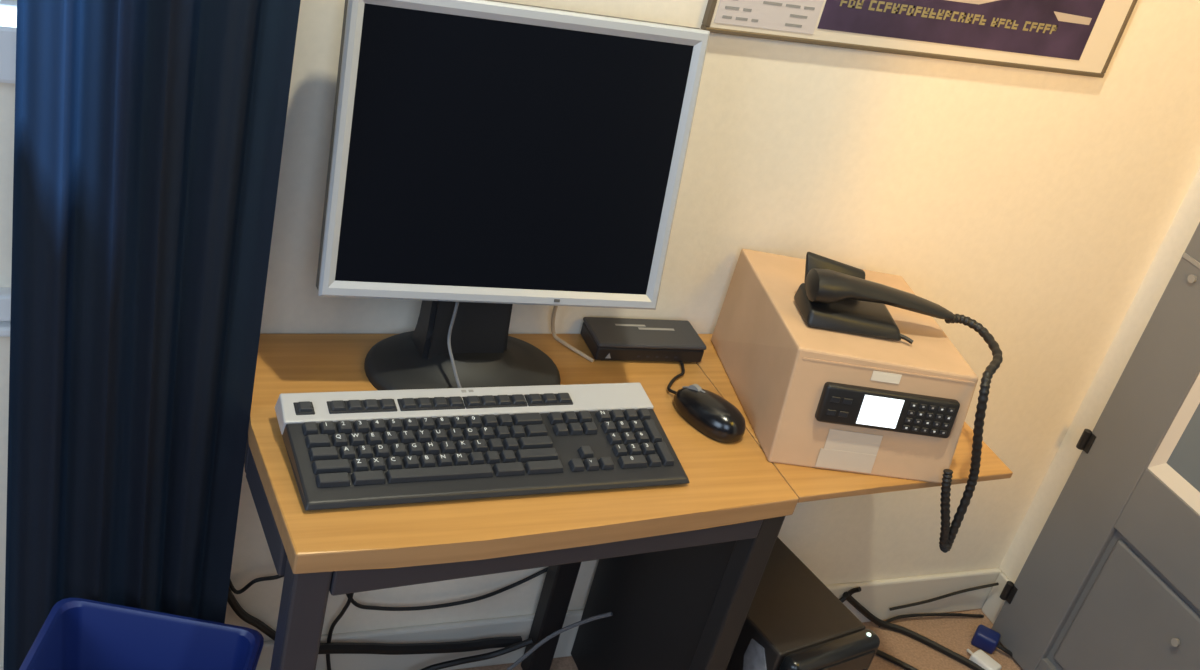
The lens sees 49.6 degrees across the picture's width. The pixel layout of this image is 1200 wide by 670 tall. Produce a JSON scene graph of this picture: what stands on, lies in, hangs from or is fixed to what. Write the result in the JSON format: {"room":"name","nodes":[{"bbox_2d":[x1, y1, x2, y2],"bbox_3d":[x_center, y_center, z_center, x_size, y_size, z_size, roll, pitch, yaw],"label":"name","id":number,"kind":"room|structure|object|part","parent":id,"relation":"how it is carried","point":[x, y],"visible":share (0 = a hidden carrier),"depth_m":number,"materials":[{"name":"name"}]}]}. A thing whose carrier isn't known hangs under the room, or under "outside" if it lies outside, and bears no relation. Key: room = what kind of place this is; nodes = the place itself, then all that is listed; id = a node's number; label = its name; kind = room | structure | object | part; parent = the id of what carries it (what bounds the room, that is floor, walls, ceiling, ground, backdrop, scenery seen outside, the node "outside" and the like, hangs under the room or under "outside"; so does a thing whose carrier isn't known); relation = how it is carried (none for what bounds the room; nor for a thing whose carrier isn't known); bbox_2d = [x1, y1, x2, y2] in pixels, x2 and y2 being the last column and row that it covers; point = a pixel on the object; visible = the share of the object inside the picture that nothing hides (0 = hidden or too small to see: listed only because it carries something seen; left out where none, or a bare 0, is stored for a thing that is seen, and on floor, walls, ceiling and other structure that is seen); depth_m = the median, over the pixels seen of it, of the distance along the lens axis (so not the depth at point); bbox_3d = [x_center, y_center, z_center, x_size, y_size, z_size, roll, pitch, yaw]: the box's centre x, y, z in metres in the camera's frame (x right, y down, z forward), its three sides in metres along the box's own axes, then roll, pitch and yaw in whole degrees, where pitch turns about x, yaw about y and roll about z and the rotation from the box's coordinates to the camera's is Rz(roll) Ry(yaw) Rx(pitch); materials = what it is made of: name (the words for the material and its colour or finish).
{"room":"home office","nodes":[
{"label":"home office","id":0,"kind":"room"},
{"bbox_2d":[3,0,300,669],"bbox_3d":[-0.433,-0.247,1.263,0.259,1.980,0.062,9,30,-11],"label":"curtain","id":1,"kind":"object","parent":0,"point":[149,134],"visible":0.88,"depth_m":1.38,"materials":[{"name":"blue fabric"}]},
{"bbox_2d":[0,0,1199,666],"bbox_3d":[-0.458,-0.565,1.294,3.485,2.500,0.140,0,32,-25],"label":"wall","id":2,"kind":"structure","parent":0,"point":[1034,207],"depth_m":1.90,"materials":[{"name":"paint"}]},
{"bbox_2d":[0,287,10,336],"bbox_3d":[-1.259,-0.026,1.180,1.740,0.050,0.030,0,32,-25],"label":"trim","id":3,"kind":"structure","parent":2,"relation":"attached to","point":[5,292],"depth_m":1.46,"materials":[{"name":"white paint"}]},
{"bbox_2d":[0,0,16,83],"bbox_3d":[-0.896,-0.713,0.935,1.085,1.007,0.130,0,32,-25],"label":"window","id":4,"kind":"structure","parent":2,"relation":"in","point":[8,8],"depth_m":1.30,"materials":[{"name":"white glass"}]},
{"bbox_2d":[229,575,283,593],"bbox_3d":[-0.443,0.221,1.733,0.116,0.335,0.016,0,32,-25],"label":"cable","id":5,"kind":"object","parent":2,"relation":"attached to","point":[252,582],"visible":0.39,"depth_m":1.80,"materials":[{"name":"black plastic"}]},
{"bbox_2d":[318,636,521,654],"bbox_3d":[-0.288,0.470,1.961,0.370,0.052,0.029,0,32,-25],"label":"cable","id":6,"kind":"object","parent":2,"relation":"attached to","point":[496,642],"visible":0.81,"depth_m":1.97,"materials":[{"name":"black plastic"}]},
{"bbox_2d":[346,567,547,610],"bbox_3d":[-0.192,0.363,1.962,0.425,0.115,0.013,-1,33,-27],"label":"cable","id":7,"kind":"object","parent":2,"relation":"attached to","point":[532,576],"visible":0.66,"depth_m":1.97,"materials":[{"name":"black plastic"}]},
{"bbox_2d":[0,568,1000,669],"bbox_3d":[-0.762,0.489,1.791,3.364,0.098,0.012,0,32,-25],"label":"baseboard","id":8,"kind":"structure","parent":2,"relation":"attached to","point":[877,596],"depth_m":2.09,"materials":[{"name":"beige paint"}]},
{"bbox_2d":[701,0,1137,77],"bbox_3d":[0.485,-0.587,1.627,0.667,0.500,0.012,0,32,-25],"label":"framed picture","id":9,"kind":"object","parent":2,"relation":"attached to","point":[1074,37],"visible":0.99,"depth_m":1.74,"materials":[{"name":"purple paper"}]},
{"bbox_2d":[722,1,814,27],"bbox_3d":[0.229,-0.468,1.582,0.127,0.184,0.001,0,32,-25],"label":"print","id":10,"kind":"object","parent":9,"relation":"attached to","point":[735,14],"depth_m":1.62,"materials":[{"name":"grey paper"}]},
{"bbox_2d":[818,0,1104,59],"bbox_3d":[0.531,-0.577,1.650,0.448,0.439,0.001,0,32,-25],"label":"print","id":11,"kind":"object","parent":9,"relation":"attached to","point":[979,29],"depth_m":1.75,"materials":[{"name":"purple paper"}]},
{"bbox_2d":[889,582,998,610],"bbox_3d":[0.647,0.489,2.444,0.229,0.052,0.012,1,32,-23],"label":"cable","id":12,"kind":"object","parent":2,"relation":"attached to","point":[997,583],"visible":1,"depth_m":2.45,"materials":[{"name":"black plastic"}]},
{"bbox_2d":[456,609,1022,669],"bbox_3d":[-0.283,1.204,0.926,3.485,0.050,2.725,0,32,-25],"label":"floor","id":13,"kind":"structure","parent":0,"point":[955,633],"depth_m":2.40,"materials":[{"name":"carpet"}]},
{"bbox_2d":[19,598,263,669],"bbox_3d":[-0.556,0.534,1.529,0.243,0.371,0.215,12,29,-6],"label":"waste bin","id":14,"kind":"object","parent":13,"relation":"on","point":[77,633],"visible":1,"depth_m":1.53,"materials":[{"name":"blue plastic"}]},
{"bbox_2d":[227,587,275,640],"bbox_3d":[-0.473,0.409,1.855,0.211,0.300,0.027,3,31,-21],"label":"power cable","id":15,"kind":"object","parent":13,"relation":"on","point":[241,613],"visible":0.41,"depth_m":1.83,"materials":[{"name":"black plastic"}]},
{"bbox_2d":[421,638,533,669],"bbox_3d":[-0.233,0.516,1.988,0.265,0.103,0.049,-6,36,-34],"label":"cable","id":16,"kind":"object","parent":13,"relation":"on","point":[475,658],"visible":1,"depth_m":2.01,"materials":[{"name":"black plastic"}]},
{"bbox_2d":[506,612,612,669],"bbox_3d":[-0.139,0.494,1.970,0.286,0.200,0.046,0,32,-25],"label":"cable","id":17,"kind":"object","parent":13,"relation":"on","point":[608,614],"visible":1,"depth_m":2.00,"materials":[{"name":"grey plastic"}]},
{"bbox_2d":[244,334,1012,669],"bbox_3d":[-0.007,0.373,1.803,0.994,0.630,0.411,0,32,-25],"label":"desk","id":18,"kind":"object","parent":13,"relation":"on","point":[680,569],"visible":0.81,"depth_m":1.57,"materials":[{"name":"brown wood"}]},
{"bbox_3d":[-0.410,0.093,1.552,0.030,0.045,0.182,4,31,-20],"label":"rail","id":19,"kind":"part","parent":18,"relation":"part of","materials":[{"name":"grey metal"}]},
{"bbox_3d":[-0.352,0.188,1.415,0.030,0.045,0.170,-2,33,-28],"label":"rail","id":20,"kind":"part","parent":18,"relation":"part of","materials":[{"name":"grey metal"}]},
{"bbox_3d":[-0.364,0.476,1.474,0.040,0.595,0.040,0,32,-25],"label":"leg","id":21,"kind":"part","parent":18,"relation":"part of","materials":[{"name":"grey metal"}]},
{"bbox_2d":[326,593,353,669],"bbox_3d":[-0.344,0.311,1.821,0.027,0.557,0.036,0,32,-25],"label":"cable","id":22,"kind":"object","parent":18,"relation":"hanging from","point":[350,597],"visible":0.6,"depth_m":1.89,"materials":[{"name":"black plastic"}]},
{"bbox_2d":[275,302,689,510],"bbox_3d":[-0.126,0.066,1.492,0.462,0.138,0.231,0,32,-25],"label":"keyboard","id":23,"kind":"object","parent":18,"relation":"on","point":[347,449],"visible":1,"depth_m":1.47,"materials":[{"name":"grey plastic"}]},
{"bbox_3d":[-0.168,0.009,1.542,0.011,0.109,0.063,-4,34,-30],"label":"cord","id":24,"kind":"part","parent":23,"relation":"part of","materials":[{"name":"grey plastic"}]},
{"bbox_2d":[316,0,709,389],"bbox_3d":[-0.116,-0.151,1.526,0.421,0.473,0.176,0,32,-25],"label":"monitor","id":25,"kind":"object","parent":18,"relation":"on","point":[488,157],"visible":0.88,"depth_m":1.48,"materials":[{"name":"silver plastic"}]},
{"bbox_3d":[-0.043,0.237,1.471,0.538,0.040,0.026,-2,34,-29],"label":"rail","id":26,"kind":"part","parent":18,"relation":"part of","materials":[{"name":"grey metal"}]},
{"bbox_3d":[-0.042,0.308,1.970,0.038,0.562,0.033,0,32,-25],"label":"post","id":27,"kind":"part","parent":18,"relation":"part of","materials":[{"name":"black metal"}]},
{"bbox_2d":[551,306,593,361],"bbox_3d":[-0.026,-0.045,1.706,0.074,0.160,0.027,29,32,23],"label":"cable","id":28,"kind":"object","parent":18,"relation":"on","point":[555,336],"visible":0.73,"depth_m":1.75,"materials":[{"name":"beige plastic"}]},
{"bbox_2d":[581,317,706,361],"bbox_3d":[0.059,0.008,1.789,0.162,0.031,0.071,2,32,-23],"label":"box","id":29,"kind":"object","parent":18,"relation":"on","point":[624,339],"visible":1,"depth_m":1.77,"materials":[{"name":"black plastic"}]},
{"bbox_3d":[0.084,0.361,1.885,0.016,0.593,0.318,0,32,-25],"label":"panel","id":30,"kind":"part","parent":18,"relation":"part of","materials":[{"name":"black"}]},
{"bbox_2d":[667,361,745,442],"bbox_3d":[0.125,0.073,1.700,0.069,0.038,0.190,-2,33,-29],"label":"mouse","id":31,"kind":"object","parent":18,"relation":"on","point":[709,413],"visible":1,"depth_m":1.65,"materials":[{"name":"black plastic"}]},
{"bbox_3d":[0.104,0.055,1.748,0.017,0.008,0.099,17,29,4],"label":"cord","id":32,"kind":"part","parent":31,"relation":"part of","materials":[{"name":"black plastic"}]},
{"bbox_3d":[0.141,0.461,1.750,0.035,0.603,0.035,0,32,-25],"label":"leg","id":33,"kind":"part","parent":18,"relation":"part of","materials":[{"name":"black metal"}]},
{"bbox_2d":[711,249,977,482],"bbox_3d":[0.320,0.033,1.740,0.250,0.158,0.310,7,30,-15],"label":"cardboard box","id":34,"kind":"object","parent":18,"relation":"on","point":[810,397],"visible":0.98,"depth_m":1.63,"materials":[{"name":"beige cardboard"}]},
{"bbox_2d":[794,252,913,343],"bbox_3d":[0.330,-0.048,1.657,0.145,0.065,0.091,8,30,-13],"label":"cradle","id":35,"kind":"object","parent":34,"relation":"on","point":[865,318],"visible":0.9,"depth_m":1.65,"materials":[{"name":"black plastic"}]},
{"bbox_2d":[805,268,1002,552],"bbox_3d":[0.364,0.100,1.680,0.269,0.323,0.157,8,30,-13],"label":"handset","id":36,"kind":"object","parent":35,"relation":"on","point":[826,286],"visible":1,"depth_m":1.64,"materials":[{"name":"black plastic"}]},
{"bbox_3d":[0.458,0.131,1.710,0.059,0.285,0.153,7,30,-15],"label":"cord","id":37,"kind":"part","parent":36,"relation":"part of","materials":[{"name":"black plastic"}]},
{"bbox_3d":[0.358,0.094,1.619,0.181,0.052,0.020,8,30,-13],"label":"phone panel","id":38,"kind":"part","parent":34,"relation":"part of","materials":[{"name":"black plastic"}]},
{"bbox_2d":[696,334,1012,502],"bbox_3d":[0.340,0.102,1.803,0.368,0.010,0.372,0,32,-25],"label":"shelf","id":39,"kind":"object","parent":18,"relation":"attached to","point":[800,483],"depth_m":1.67,"materials":[{"name":"brown wood"}]},
{"bbox_2d":[726,537,879,669],"bbox_3d":[0.208,0.499,1.971,0.173,0.355,0.324,-7,36,-35],"label":"computer tower","id":40,"kind":"object","parent":13,"relation":"on","point":[793,621],"visible":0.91,"depth_m":1.82,"materials":[{"name":"black"}]},
{"bbox_3d":[0.216,0.454,1.801,0.002,0.062,0.046,-7,36,-35],"label":"plate","id":41,"kind":"part","parent":40,"relation":"part of","materials":[{"name":"grey metal"}]},
{"bbox_3d":[0.284,0.573,1.875,0.173,0.346,0.034,-7,36,-35],"label":"panel","id":42,"kind":"part","parent":40,"relation":"part of","materials":[{"name":"black plastic"}]},
{"bbox_2d":[875,649,917,669],"bbox_3d":[0.523,0.590,2.317,0.260,0.011,0.049,21,30,11],"label":"cable","id":43,"kind":"object","parent":13,"relation":"on","point":[879,653],"visible":0.4,"depth_m":2.33,"materials":[{"name":"black plastic"}]},
{"bbox_2d":[843,592,984,669],"bbox_3d":[0.617,0.551,2.349,0.388,0.089,0.082,21,29,10],"label":"power cable","id":44,"kind":"object","parent":13,"relation":"on","point":[850,599],"visible":1,"depth_m":2.38,"materials":[{"name":"black plastic"}]},
{"bbox_2d":[839,587,860,602],"bbox_3d":[0.443,0.470,2.329,0.038,0.052,0.019,0,32,-25],"label":"stub","id":45,"kind":"object","parent":44,"relation":"attached to","point":[842,599],"visible":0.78,"depth_m":2.33,"materials":[{"name":"black"}]},
{"bbox_2d":[879,613,983,626],"bbox_3d":[0.626,0.534,2.459,0.246,0.014,0.017,1,32,-24],"label":"cable","id":46,"kind":"object","parent":13,"relation":"on","point":[921,614],"visible":1,"depth_m":2.46,"materials":[{"name":"black plastic"}]},
{"bbox_2d":[966,649,1001,669],"bbox_3d":[0.697,0.596,2.379,0.032,0.022,0.070,-14,40,-42],"label":"adapter","id":47,"kind":"object","parent":13,"relation":"on","point":[979,657],"visible":1,"depth_m":2.37,"materials":[{"name":"white plastic"}]},
{"bbox_2d":[971,624,1012,656],"bbox_3d":[0.754,0.584,2.417,0.122,0.032,0.036,26,31,18],"label":"plug","id":48,"kind":"object","parent":13,"relation":"on","point":[986,639],"visible":0.84,"depth_m":2.42,"materials":[{"name":"blue plastic"}]},
{"bbox_3d":[0.772,0.597,2.414,0.081,0.019,0.012,26,31,18],"label":"plug cord","id":49,"kind":"part","parent":48,"relation":"part of","materials":[{"name":"black plastic"}]},
{"bbox_2d":[999,168,1199,582],"bbox_3d":[1.555,0.166,0.978,0.120,2.500,2.585,0,32,-25],"label":"door frame","id":50,"kind":"structure","parent":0,"point":[1186,220],"depth_m":2.25,"materials":[{"name":"paint"}]},
{"bbox_2d":[982,572,1010,623],"bbox_3d":[0.765,0.508,2.487,0.010,0.098,0.053,0,32,-25],"label":"baseboard","id":51,"kind":"structure","parent":50,"relation":"attached to","point":[993,604],"depth_m":2.49,"materials":[{"name":"beige paint"}]},
{"bbox_2d":[991,222,1199,669],"bbox_3d":[1.129,-0.052,1.680,0.046,1.980,0.848,0,32,-25],"label":"door","id":52,"kind":"structure","parent":50,"relation":"in","point":[1110,580],"depth_m":2.16,"materials":[{"name":"paint"}]},
{"bbox_3d":[0.955,0.610,2.059,0.025,0.315,0.595,0,32,-25],"label":"panel","id":53,"kind":"part","parent":52,"relation":"part of","materials":[{"name":"paint"}]},
{"bbox_3d":[1.175,-0.181,1.606,0.006,1.330,0.595,0,32,-25],"label":"glass pane","id":54,"kind":"part","parent":52,"relation":"part of","materials":[{"name":"grey glass"}]},
{"bbox_3d":[0.938,-0.116,2.053,0.002,0.008,0.048,0,32,-25],"label":"latch plate","id":55,"kind":"part","parent":52,"relation":"part of","materials":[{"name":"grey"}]}
]}

